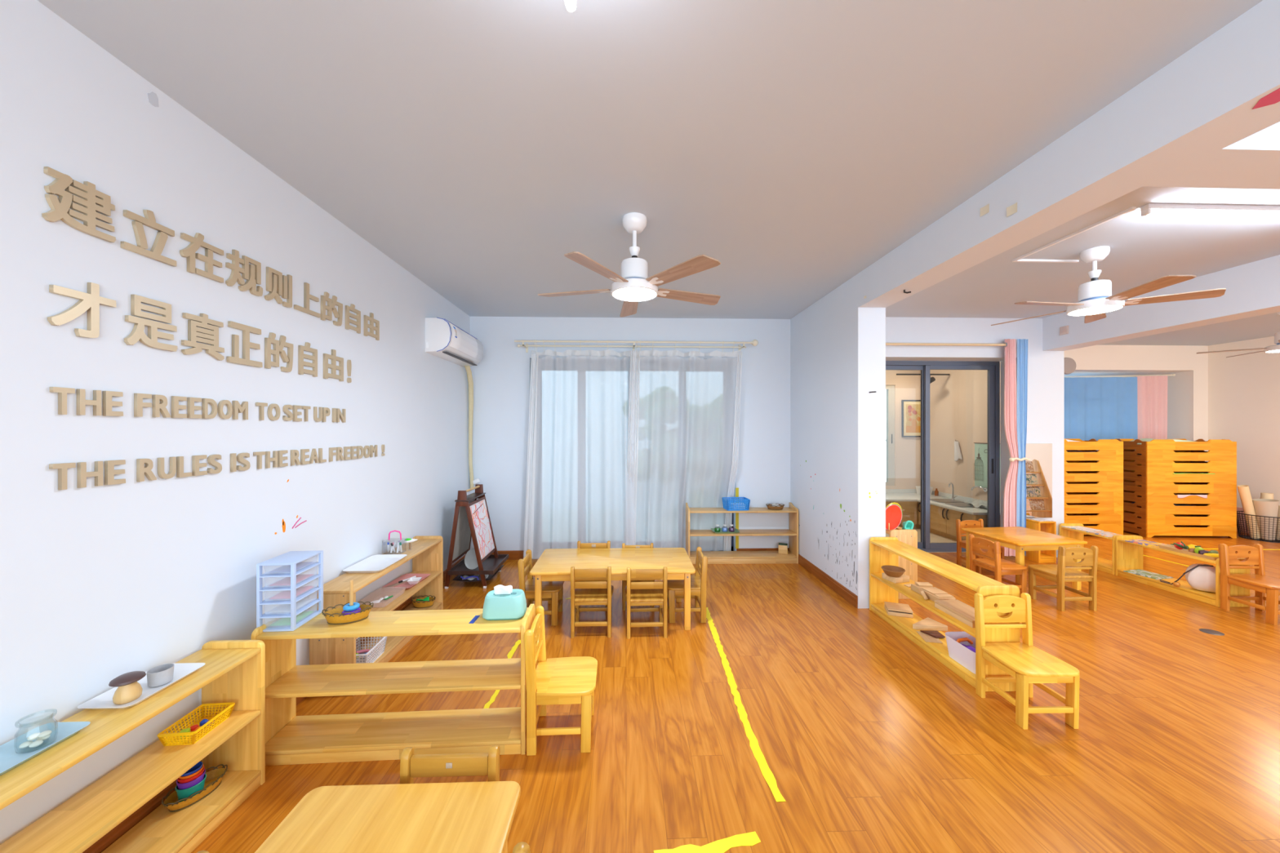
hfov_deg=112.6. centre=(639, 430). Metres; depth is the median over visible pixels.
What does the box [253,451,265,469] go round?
letter
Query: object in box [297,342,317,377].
letter
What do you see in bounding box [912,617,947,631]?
wedge
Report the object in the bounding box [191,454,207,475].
letter
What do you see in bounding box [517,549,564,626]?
child chair
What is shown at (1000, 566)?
child chair
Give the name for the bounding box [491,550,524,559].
baseboard
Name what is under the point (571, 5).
ceiling lamp
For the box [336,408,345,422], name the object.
letter
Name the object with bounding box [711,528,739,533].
tray
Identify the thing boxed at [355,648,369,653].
toy
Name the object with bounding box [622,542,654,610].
child chair
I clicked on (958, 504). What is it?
basin
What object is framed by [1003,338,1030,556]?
door curtain
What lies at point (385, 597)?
brush
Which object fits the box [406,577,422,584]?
dish
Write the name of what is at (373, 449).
letter
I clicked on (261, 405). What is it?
letter
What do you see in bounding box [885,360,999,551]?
door
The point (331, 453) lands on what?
letter
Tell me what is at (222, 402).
letter
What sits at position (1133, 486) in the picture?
cot
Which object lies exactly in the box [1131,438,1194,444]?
bedding
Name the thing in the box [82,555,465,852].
baseboard
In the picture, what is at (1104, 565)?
bookshelf
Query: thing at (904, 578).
wooden box
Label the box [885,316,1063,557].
wall
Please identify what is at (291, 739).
shelf
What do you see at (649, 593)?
child chair
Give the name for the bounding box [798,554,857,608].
baseboard
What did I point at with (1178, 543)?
vegetable
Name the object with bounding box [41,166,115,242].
letter
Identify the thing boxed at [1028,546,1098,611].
child chair
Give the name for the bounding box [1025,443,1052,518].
wall mirror
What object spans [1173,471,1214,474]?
bedding
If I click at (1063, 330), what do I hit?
cover plate
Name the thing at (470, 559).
palette
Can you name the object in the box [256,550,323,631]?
storage drawers
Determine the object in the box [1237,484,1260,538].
paper roll
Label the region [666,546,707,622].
child chair
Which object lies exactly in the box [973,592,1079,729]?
child chair
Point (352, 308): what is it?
letter
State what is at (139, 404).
letter
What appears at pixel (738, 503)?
paper
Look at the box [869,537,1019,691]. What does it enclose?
shelf
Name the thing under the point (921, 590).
wooden block
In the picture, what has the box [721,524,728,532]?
bottle
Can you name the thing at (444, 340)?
air conditioner
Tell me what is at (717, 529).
bottle
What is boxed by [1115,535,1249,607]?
bookshelf
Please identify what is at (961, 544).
child chair
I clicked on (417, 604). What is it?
wicker basket
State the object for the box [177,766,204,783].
cup
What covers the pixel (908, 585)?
floor
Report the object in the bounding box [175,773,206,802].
bowl
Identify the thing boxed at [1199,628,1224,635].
socket
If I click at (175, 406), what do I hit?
letter
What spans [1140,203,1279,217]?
tube light
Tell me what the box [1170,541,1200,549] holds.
vegetable
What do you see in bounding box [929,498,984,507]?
sink
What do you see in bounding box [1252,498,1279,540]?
paper roll
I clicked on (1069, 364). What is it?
wall fixture
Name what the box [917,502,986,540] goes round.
cabinet
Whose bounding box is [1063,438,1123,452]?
cot
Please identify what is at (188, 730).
block
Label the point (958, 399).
wall
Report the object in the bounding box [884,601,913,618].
box
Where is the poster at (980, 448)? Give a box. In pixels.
[973,442,986,487]
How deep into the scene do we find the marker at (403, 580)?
3.21 m
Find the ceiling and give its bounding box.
[37,0,1279,346]
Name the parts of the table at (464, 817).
leg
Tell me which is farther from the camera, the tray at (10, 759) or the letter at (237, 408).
the letter at (237, 408)
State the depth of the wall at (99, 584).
1.62 m
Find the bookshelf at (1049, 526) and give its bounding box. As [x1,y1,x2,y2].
[1024,518,1056,563]
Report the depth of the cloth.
5.58 m
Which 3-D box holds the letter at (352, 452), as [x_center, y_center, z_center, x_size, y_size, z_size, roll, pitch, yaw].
[-1.846,0.144,2.751,0.012,0.082,0.051,0,0,-2]
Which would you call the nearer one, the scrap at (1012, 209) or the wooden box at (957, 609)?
the scrap at (1012, 209)
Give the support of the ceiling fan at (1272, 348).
hanging from the ceiling
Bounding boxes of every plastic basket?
[156,702,235,746]
[355,636,386,663]
[722,497,750,511]
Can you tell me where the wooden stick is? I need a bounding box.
[386,580,407,587]
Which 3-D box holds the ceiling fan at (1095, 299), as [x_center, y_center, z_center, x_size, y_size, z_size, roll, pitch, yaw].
[3.222,-1.069,3.027,1.160,0.435,1.167,0,0,-2]
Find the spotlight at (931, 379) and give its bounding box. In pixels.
[896,373,949,383]
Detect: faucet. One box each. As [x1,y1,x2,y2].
[947,482,957,500]
[970,485,986,492]
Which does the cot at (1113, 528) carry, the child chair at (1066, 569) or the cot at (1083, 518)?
the cot at (1083, 518)
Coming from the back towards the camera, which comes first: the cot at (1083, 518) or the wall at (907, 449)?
the wall at (907, 449)
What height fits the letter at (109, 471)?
0.082 m
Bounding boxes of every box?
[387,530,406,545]
[482,584,526,620]
[882,573,909,583]
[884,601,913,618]
[911,583,955,601]
[934,600,975,627]
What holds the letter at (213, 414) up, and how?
attached to the wall at (99, 584)
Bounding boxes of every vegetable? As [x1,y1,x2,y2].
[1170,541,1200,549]
[1173,542,1183,549]
[1186,544,1196,550]
[1188,548,1195,553]
[1194,546,1204,553]
[1198,550,1208,555]
[1203,553,1218,557]
[1207,550,1218,554]
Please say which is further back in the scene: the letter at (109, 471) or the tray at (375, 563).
the tray at (375, 563)
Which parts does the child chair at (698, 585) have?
leg, leg, seat, leg, smiling backrest, leg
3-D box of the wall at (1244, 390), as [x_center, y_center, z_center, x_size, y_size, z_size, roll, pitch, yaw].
[8.835,0.088,2.094,0.100,2.750,8.800,0,0,-2]
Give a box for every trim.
[735,488,738,548]
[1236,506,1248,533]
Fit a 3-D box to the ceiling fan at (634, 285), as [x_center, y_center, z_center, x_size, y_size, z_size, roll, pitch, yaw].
[-0.054,-1.054,2.627,1.168,0.466,1.156,0,0,-2]
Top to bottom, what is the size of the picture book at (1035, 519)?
0.005 m
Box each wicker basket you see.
[160,764,227,812]
[321,601,373,624]
[411,595,435,608]
[766,502,784,510]
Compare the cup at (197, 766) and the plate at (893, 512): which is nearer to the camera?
the cup at (197, 766)
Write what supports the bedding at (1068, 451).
in the cot at (1100, 455)
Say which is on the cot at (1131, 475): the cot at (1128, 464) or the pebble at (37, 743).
the cot at (1128, 464)
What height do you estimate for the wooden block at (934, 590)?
0.008 m
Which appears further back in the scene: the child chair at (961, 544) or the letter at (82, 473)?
the child chair at (961, 544)
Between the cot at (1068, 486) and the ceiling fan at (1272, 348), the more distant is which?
the cot at (1068, 486)
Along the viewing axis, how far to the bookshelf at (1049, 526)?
4.74 m
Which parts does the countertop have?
splash strip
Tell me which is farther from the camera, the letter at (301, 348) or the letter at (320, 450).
the letter at (320, 450)
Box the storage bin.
[945,631,975,674]
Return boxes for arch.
[955,637,973,644]
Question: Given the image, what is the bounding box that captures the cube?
[778,542,787,554]
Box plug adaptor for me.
[471,478,479,490]
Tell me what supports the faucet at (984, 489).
attached to the wall at (958, 399)
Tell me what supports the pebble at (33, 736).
in the glass jar
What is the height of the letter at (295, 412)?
0.084 m
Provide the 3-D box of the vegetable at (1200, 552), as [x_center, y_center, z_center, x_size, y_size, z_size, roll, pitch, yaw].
[4.898,1.069,3.697,0.077,0.063,0.056,0,0,37]
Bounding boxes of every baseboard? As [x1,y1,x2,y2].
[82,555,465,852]
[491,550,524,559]
[736,547,789,551]
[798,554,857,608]
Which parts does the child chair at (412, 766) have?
leg, rail, leg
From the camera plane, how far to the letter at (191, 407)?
1.72 m
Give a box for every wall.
[0,0,470,844]
[470,316,790,559]
[790,274,885,608]
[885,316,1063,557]
[885,369,920,488]
[929,360,999,501]
[1063,345,1208,451]
[1208,336,1279,507]
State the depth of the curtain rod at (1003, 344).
4.77 m
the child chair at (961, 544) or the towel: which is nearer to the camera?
the child chair at (961, 544)
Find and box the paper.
[731,502,745,508]
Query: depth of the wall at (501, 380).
4.87 m
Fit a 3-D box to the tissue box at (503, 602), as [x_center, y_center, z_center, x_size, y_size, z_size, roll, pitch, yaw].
[-0.654,0.823,2.067,0.194,0.146,0.130,0,0,-4]
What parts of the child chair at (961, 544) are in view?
leg, smiling backrest, leg, leg, seat, leg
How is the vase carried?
on the framed picture at (911, 409)
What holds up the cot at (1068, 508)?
on the cot at (1083, 518)
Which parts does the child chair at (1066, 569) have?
leg, seat, leg, rail, rail, smiling backrest, leg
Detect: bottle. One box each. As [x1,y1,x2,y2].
[714,524,720,532]
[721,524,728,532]
[728,524,734,532]
[934,488,938,496]
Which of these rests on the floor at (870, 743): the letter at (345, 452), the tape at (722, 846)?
the tape at (722, 846)
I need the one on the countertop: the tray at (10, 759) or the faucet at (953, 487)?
the faucet at (953, 487)
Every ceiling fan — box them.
[537,212,720,317]
[991,245,1226,325]
[1196,311,1279,357]
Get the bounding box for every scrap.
[980,203,989,216]
[1006,202,1017,217]
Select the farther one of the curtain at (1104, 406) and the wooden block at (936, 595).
the curtain at (1104, 406)
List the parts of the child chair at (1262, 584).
leg, smiling backrest, rail, seat, leg, leg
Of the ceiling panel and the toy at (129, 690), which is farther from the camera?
the ceiling panel
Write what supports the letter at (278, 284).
attached to the wall at (99, 584)
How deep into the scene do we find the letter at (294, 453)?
2.25 m
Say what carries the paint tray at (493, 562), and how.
on the easel
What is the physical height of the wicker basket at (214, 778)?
0.048 m
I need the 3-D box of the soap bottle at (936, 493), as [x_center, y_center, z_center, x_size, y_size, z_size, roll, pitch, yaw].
[4.584,0.955,6.596,0.052,0.115,0.051,0,0,-2]
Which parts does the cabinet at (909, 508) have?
cabinet door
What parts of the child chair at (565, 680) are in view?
leg, smiling backrest, rail, leg, seat, leg, leg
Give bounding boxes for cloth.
[967,500,986,507]
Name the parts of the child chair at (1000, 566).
leg, smiling backrest, rail, rail, leg, seat, leg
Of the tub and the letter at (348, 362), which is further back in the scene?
the tub
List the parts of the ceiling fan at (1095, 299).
blade, blade, blade, blade, blade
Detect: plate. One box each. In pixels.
[885,504,902,530]
[1059,325,1068,335]
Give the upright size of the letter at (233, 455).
0.082 m
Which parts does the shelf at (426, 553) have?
panel, panel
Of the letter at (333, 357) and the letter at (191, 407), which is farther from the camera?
the letter at (333, 357)
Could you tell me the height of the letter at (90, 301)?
0.182 m
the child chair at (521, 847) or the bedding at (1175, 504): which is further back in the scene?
the bedding at (1175, 504)
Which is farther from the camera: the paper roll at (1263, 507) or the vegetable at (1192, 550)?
the paper roll at (1263, 507)
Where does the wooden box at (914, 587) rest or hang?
on the shelf at (883, 551)
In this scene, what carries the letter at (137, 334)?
attached to the wall at (99, 584)
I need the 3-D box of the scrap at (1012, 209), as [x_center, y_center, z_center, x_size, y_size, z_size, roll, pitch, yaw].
[1.833,-1.087,2.102,0.002,0.047,0.052,0,0,-8]
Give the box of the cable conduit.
[1011,206,1136,262]
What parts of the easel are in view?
leg, board frame, leg, paper roll rod, leg, board frame, leg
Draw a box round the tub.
[915,485,933,494]
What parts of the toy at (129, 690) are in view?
stem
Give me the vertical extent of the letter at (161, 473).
0.082 m
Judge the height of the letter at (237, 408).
0.084 m
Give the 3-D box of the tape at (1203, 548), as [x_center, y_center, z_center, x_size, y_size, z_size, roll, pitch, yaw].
[7.430,1.462,5.240,2.005,0.001,0.032,0,0,2]
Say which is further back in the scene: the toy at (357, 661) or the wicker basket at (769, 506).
the wicker basket at (769, 506)
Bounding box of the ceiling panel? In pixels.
[1143,121,1279,189]
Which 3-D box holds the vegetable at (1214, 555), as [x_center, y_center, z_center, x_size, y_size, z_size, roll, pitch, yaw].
[4.884,1.069,3.624,0.130,0.046,0.042,0,0,37]
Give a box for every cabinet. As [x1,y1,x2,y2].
[885,501,920,528]
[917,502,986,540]
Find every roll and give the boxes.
[902,520,914,529]
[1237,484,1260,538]
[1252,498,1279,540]
[1260,493,1273,499]
[1275,505,1279,539]
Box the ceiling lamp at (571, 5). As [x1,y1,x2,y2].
[564,0,576,11]
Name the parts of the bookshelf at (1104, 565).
panel, panel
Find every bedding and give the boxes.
[1066,449,1096,452]
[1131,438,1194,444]
[1132,502,1195,506]
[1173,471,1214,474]
[1175,494,1207,498]
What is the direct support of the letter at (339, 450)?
attached to the wall at (99, 584)
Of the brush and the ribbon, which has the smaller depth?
the brush
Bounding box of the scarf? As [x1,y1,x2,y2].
[961,644,975,653]
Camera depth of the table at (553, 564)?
3.23 m
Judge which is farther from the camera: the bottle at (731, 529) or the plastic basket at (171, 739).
the bottle at (731, 529)
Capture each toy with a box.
[108,671,146,704]
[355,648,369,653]
[356,649,377,663]
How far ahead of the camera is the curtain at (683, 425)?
4.77 m
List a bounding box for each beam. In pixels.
[857,0,1279,307]
[1042,254,1279,351]
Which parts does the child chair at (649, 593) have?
leg, seat, rail, rail, rail, leg, leg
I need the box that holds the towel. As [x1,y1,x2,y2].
[954,440,962,461]
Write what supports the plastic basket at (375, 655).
on the shelf at (426, 553)
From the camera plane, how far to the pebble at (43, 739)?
1.22 m
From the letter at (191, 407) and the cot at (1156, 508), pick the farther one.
the cot at (1156, 508)
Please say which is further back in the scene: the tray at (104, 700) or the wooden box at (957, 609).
the wooden box at (957, 609)
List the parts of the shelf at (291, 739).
panel, blue tape strip, panel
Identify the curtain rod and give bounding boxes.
[514,339,758,352]
[885,342,1007,346]
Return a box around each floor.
[191,528,1279,852]
[903,583,911,587]
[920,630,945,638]
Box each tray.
[0,721,90,775]
[77,662,204,709]
[342,554,407,573]
[382,573,431,589]
[448,554,508,575]
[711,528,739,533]
[1157,544,1218,560]
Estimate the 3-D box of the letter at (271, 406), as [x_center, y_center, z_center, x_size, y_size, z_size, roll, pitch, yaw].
[-1.825,-0.091,2.128,0.012,0.084,0.064,0,0,-2]
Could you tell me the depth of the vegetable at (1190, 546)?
3.81 m
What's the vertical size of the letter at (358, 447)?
0.082 m
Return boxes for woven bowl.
[880,565,905,577]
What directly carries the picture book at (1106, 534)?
on the bookshelf at (1104, 565)
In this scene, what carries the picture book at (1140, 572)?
on the bookshelf at (1128, 555)
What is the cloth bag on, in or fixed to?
on the bookshelf at (1128, 555)
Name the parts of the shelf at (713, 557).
panel, panel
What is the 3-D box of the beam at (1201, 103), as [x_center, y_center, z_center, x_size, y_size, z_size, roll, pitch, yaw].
[2.005,-1.148,0.487,0.230,0.278,6.040,0,0,-2]
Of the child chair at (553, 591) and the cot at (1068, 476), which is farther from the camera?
the cot at (1068, 476)
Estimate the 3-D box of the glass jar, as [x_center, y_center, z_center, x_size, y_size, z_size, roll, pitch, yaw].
[-1.706,0.851,1.206,0.072,0.083,0.072,0,0,-2]
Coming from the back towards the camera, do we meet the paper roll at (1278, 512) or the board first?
the paper roll at (1278, 512)
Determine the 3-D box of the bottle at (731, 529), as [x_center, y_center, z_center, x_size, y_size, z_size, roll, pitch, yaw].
[1.028,1.096,4.785,0.067,0.075,0.067,0,0,-2]
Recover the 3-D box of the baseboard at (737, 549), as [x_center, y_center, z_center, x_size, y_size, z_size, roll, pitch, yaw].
[1.419,1.413,4.923,0.615,0.100,0.014,0,0,-2]
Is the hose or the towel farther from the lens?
the towel
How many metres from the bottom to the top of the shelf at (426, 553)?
0.600 m
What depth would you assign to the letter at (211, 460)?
1.81 m
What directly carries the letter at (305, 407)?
attached to the wall at (99, 584)
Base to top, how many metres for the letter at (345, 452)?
0.082 m
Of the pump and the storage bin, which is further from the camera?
the pump
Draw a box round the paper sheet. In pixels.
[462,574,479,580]
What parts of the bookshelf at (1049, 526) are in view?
panel, panel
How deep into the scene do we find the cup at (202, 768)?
1.60 m
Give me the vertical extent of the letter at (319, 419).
0.084 m
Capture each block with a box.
[179,728,190,738]
[189,724,198,731]
[200,719,208,726]
[915,582,933,586]
[918,587,928,599]
[921,586,947,595]
[934,594,953,597]
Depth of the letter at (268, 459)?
2.10 m
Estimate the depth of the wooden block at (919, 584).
3.07 m
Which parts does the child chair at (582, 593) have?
leg, leg, rail, rail, rail, seat, leg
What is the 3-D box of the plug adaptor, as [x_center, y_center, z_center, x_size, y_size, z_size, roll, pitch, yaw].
[-1.839,0.607,4.782,0.088,0.134,0.040,0,0,-2]
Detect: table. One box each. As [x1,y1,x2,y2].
[254,781,520,852]
[529,547,695,630]
[961,526,1087,590]
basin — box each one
[929,498,964,502]
[945,502,984,507]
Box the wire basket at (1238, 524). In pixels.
[1236,511,1279,542]
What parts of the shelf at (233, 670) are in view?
panel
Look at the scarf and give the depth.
2.63 m
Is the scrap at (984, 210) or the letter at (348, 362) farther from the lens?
the letter at (348, 362)
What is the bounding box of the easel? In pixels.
[444,484,508,589]
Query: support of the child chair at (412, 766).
on the floor at (870, 743)
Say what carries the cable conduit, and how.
attached to the ceiling
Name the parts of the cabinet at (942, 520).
cabinet door, cabinet door, cabinet door, cabinet door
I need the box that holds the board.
[916,631,942,643]
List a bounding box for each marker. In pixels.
[390,542,395,552]
[398,575,416,582]
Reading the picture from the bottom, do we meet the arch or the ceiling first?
the arch
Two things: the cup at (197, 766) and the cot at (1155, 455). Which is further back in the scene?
the cot at (1155, 455)
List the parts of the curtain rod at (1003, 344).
rod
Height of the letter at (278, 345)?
0.182 m
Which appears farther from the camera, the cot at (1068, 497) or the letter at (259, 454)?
the cot at (1068, 497)
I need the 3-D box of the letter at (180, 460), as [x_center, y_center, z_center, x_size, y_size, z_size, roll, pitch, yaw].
[-1.811,0.144,1.696,0.012,0.082,0.048,0,0,-2]
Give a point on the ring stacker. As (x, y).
(352, 606)
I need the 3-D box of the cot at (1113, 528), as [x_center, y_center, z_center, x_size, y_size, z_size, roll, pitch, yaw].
[6.081,1.376,6.115,1.160,0.176,0.500,0,0,-2]
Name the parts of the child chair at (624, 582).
leg, leg, seat, rail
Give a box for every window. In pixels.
[731,512,733,551]
[885,385,894,485]
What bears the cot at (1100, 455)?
on the cot at (1068, 465)
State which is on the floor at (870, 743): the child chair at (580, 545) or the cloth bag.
the child chair at (580, 545)
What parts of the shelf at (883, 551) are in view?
panel, panel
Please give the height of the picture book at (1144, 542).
0.006 m
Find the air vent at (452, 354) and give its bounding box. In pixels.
[442,351,477,365]
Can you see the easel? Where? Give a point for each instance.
(472, 520)
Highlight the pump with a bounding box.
[404,537,417,549]
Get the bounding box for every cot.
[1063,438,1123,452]
[1063,449,1123,462]
[1063,460,1123,473]
[1063,471,1123,483]
[1063,481,1123,493]
[1063,492,1123,504]
[1063,502,1123,515]
[1063,513,1123,525]
[1083,524,1123,535]
[1116,439,1236,452]
[1123,448,1236,462]
[1123,459,1236,474]
[1123,469,1236,484]
[1123,480,1236,495]
[1123,489,1236,506]
[1123,500,1236,516]
[1123,510,1236,527]
[1123,520,1236,538]
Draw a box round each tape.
[483,640,520,708]
[653,831,760,852]
[706,607,786,802]
[1142,555,1189,566]
[1203,548,1279,550]
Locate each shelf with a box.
[0,640,265,852]
[250,604,534,765]
[309,535,443,696]
[685,502,798,564]
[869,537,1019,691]
[885,526,917,599]
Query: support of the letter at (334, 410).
attached to the wall at (99, 584)
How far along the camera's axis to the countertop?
6.27 m
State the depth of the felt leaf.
3.40 m
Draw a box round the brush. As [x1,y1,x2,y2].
[368,595,392,604]
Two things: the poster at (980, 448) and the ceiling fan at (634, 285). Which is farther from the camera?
the poster at (980, 448)
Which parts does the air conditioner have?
panel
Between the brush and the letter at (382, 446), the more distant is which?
the letter at (382, 446)
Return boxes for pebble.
[18,740,33,748]
[26,733,39,740]
[28,740,43,747]
[35,734,50,741]
[37,730,51,737]
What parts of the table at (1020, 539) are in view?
leg, leg, leg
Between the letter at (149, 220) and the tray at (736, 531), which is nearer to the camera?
the letter at (149, 220)
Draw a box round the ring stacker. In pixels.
[342,579,360,615]
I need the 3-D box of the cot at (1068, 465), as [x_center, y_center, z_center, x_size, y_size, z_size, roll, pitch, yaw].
[6.081,0.503,6.115,1.160,0.176,0.500,0,0,-2]
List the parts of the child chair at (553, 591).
leg, rail, rail, leg, seat, leg, leg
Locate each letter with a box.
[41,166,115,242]
[46,282,115,337]
[48,462,75,489]
[49,386,75,414]
[76,388,101,415]
[76,461,102,488]
[102,391,123,416]
[104,459,125,484]
[120,209,176,266]
[123,294,177,351]
[133,393,151,417]
[136,458,156,481]
[152,394,170,417]
[157,457,176,479]
[171,395,186,417]
[176,456,191,477]
[179,232,223,283]
[181,312,224,360]
[186,397,202,418]
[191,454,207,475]
[202,398,217,418]
[207,454,222,473]
[217,400,232,418]
[225,248,262,296]
[226,320,262,367]
[230,453,236,471]
[232,400,248,419]
[236,453,250,471]
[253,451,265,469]
[255,402,267,420]
[264,266,292,307]
[264,332,293,372]
[265,450,277,468]
[267,403,279,420]
[277,450,288,466]
[282,404,293,421]
[290,449,300,465]
[293,282,320,317]
[293,404,302,421]
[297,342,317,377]
[300,448,309,464]
[302,405,311,421]
[309,448,319,463]
[313,406,322,422]
[318,448,326,462]
[320,292,342,325]
[321,407,330,422]
[323,349,343,381]
[328,447,336,461]
[332,408,336,422]
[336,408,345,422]
[336,447,344,460]
[343,446,351,459]
[345,303,360,333]
[346,360,351,382]
[350,446,356,459]
[356,445,364,458]
[363,445,370,457]
[364,312,379,340]
[369,444,377,457]
[381,444,385,456]
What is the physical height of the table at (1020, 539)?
0.450 m
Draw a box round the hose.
[464,365,473,488]
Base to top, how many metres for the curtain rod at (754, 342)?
0.138 m
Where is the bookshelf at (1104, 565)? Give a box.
[1059,523,1117,574]
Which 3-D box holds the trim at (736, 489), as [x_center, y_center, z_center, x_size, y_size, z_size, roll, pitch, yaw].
[1.120,1.013,4.917,0.036,0.700,0.006,0,0,-2]
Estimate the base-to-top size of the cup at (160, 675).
0.052 m
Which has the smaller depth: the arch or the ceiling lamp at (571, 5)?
the ceiling lamp at (571, 5)
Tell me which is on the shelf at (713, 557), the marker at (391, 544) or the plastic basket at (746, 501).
the plastic basket at (746, 501)
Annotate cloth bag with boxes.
[1160,564,1215,592]
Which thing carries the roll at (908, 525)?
on the shelf at (909, 537)
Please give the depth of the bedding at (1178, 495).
5.78 m
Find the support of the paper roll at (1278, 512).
on the wire basket at (1238, 524)
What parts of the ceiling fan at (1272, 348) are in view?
blade, blade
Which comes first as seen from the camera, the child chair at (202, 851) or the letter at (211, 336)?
the child chair at (202, 851)
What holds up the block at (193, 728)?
in the plastic basket at (171, 739)
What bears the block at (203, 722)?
in the plastic basket at (171, 739)
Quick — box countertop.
[885,488,986,515]
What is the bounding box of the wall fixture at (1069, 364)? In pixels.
[1063,357,1075,374]
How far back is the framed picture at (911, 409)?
6.91 m
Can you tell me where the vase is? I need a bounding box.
[906,418,920,432]
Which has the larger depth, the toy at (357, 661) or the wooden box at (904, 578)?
the wooden box at (904, 578)
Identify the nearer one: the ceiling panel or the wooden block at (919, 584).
the ceiling panel
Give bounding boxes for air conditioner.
[425,317,484,366]
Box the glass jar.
[13,709,57,754]
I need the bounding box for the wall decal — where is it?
[1252,88,1279,109]
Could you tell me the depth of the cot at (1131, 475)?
5.80 m
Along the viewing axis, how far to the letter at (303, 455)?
2.32 m
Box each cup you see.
[146,663,173,687]
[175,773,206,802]
[176,768,205,790]
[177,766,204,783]
[178,764,204,779]
[181,761,202,776]
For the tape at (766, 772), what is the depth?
2.14 m
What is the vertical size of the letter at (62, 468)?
0.082 m
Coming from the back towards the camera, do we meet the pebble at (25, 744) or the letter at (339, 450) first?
the letter at (339, 450)
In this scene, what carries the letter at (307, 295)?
attached to the wall at (99, 584)
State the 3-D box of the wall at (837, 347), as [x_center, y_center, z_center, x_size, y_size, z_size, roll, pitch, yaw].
[1.880,0.088,4.224,0.231,2.750,1.441,0,0,-2]
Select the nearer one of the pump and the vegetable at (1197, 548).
the pump
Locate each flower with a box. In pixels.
[907,404,917,414]
[908,408,920,421]
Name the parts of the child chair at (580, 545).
leg, rail, leg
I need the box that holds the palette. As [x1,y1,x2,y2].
[464,548,478,569]
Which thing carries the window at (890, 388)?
in the wall at (907, 449)
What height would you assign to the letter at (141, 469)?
0.082 m
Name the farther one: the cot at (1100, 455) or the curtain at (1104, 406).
the curtain at (1104, 406)
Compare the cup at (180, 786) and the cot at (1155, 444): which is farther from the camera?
the cot at (1155, 444)
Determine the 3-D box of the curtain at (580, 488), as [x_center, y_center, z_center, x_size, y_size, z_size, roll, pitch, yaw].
[-0.667,0.261,4.721,1.229,2.305,0.089,0,0,-2]
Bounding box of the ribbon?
[460,575,479,580]
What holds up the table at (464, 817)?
on the floor at (870, 743)
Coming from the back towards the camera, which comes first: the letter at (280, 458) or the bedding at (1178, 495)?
the bedding at (1178, 495)
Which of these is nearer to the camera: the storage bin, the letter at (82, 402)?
the letter at (82, 402)
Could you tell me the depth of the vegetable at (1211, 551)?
3.65 m
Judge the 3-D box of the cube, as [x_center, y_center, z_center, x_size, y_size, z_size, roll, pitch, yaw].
[1.617,1.336,4.821,0.097,0.098,0.096,0,0,20]
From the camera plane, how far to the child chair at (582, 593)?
3.02 m
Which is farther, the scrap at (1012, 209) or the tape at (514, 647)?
the tape at (514, 647)
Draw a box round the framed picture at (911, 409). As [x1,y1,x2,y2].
[902,400,920,436]
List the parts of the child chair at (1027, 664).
leg, smiling backrest, rail, leg, leg, seat, leg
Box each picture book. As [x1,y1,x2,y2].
[1028,518,1051,521]
[1062,525,1103,531]
[1086,531,1122,537]
[1123,539,1165,546]
[1123,568,1173,579]
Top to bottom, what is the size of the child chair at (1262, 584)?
0.535 m
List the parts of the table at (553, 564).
leg, leg, leg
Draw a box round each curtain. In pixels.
[523,349,635,558]
[626,350,742,551]
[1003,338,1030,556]
[1063,373,1175,461]
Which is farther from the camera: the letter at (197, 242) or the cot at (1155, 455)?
the cot at (1155, 455)
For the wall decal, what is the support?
attached to the beam at (1201, 103)
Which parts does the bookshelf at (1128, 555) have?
panel, panel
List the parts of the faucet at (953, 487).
spout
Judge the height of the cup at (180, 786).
0.050 m
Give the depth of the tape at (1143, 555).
4.76 m
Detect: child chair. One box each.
[196,850,208,852]
[400,745,499,784]
[512,841,530,852]
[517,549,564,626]
[524,605,597,755]
[570,566,613,638]
[574,540,610,609]
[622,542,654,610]
[625,566,667,639]
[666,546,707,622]
[955,519,1004,573]
[968,533,1026,597]
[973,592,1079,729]
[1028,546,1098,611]
[1217,543,1279,625]
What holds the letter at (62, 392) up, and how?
attached to the wall at (99, 584)
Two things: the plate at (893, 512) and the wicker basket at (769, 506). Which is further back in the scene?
the wicker basket at (769, 506)
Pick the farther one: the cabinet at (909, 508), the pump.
the cabinet at (909, 508)
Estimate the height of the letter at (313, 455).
0.082 m
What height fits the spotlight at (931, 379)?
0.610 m
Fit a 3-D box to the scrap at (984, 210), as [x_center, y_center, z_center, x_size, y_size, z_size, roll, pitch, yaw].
[1.827,-1.167,2.262,0.002,0.045,0.050,0,0,-9]
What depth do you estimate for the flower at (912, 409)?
6.91 m
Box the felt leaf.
[416,596,429,601]
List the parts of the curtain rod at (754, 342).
rod, rod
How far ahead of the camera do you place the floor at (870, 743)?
2.06 m
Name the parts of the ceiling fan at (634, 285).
blade, blade, blade, blade, blade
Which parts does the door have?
handle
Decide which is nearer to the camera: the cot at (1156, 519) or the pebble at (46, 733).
the pebble at (46, 733)

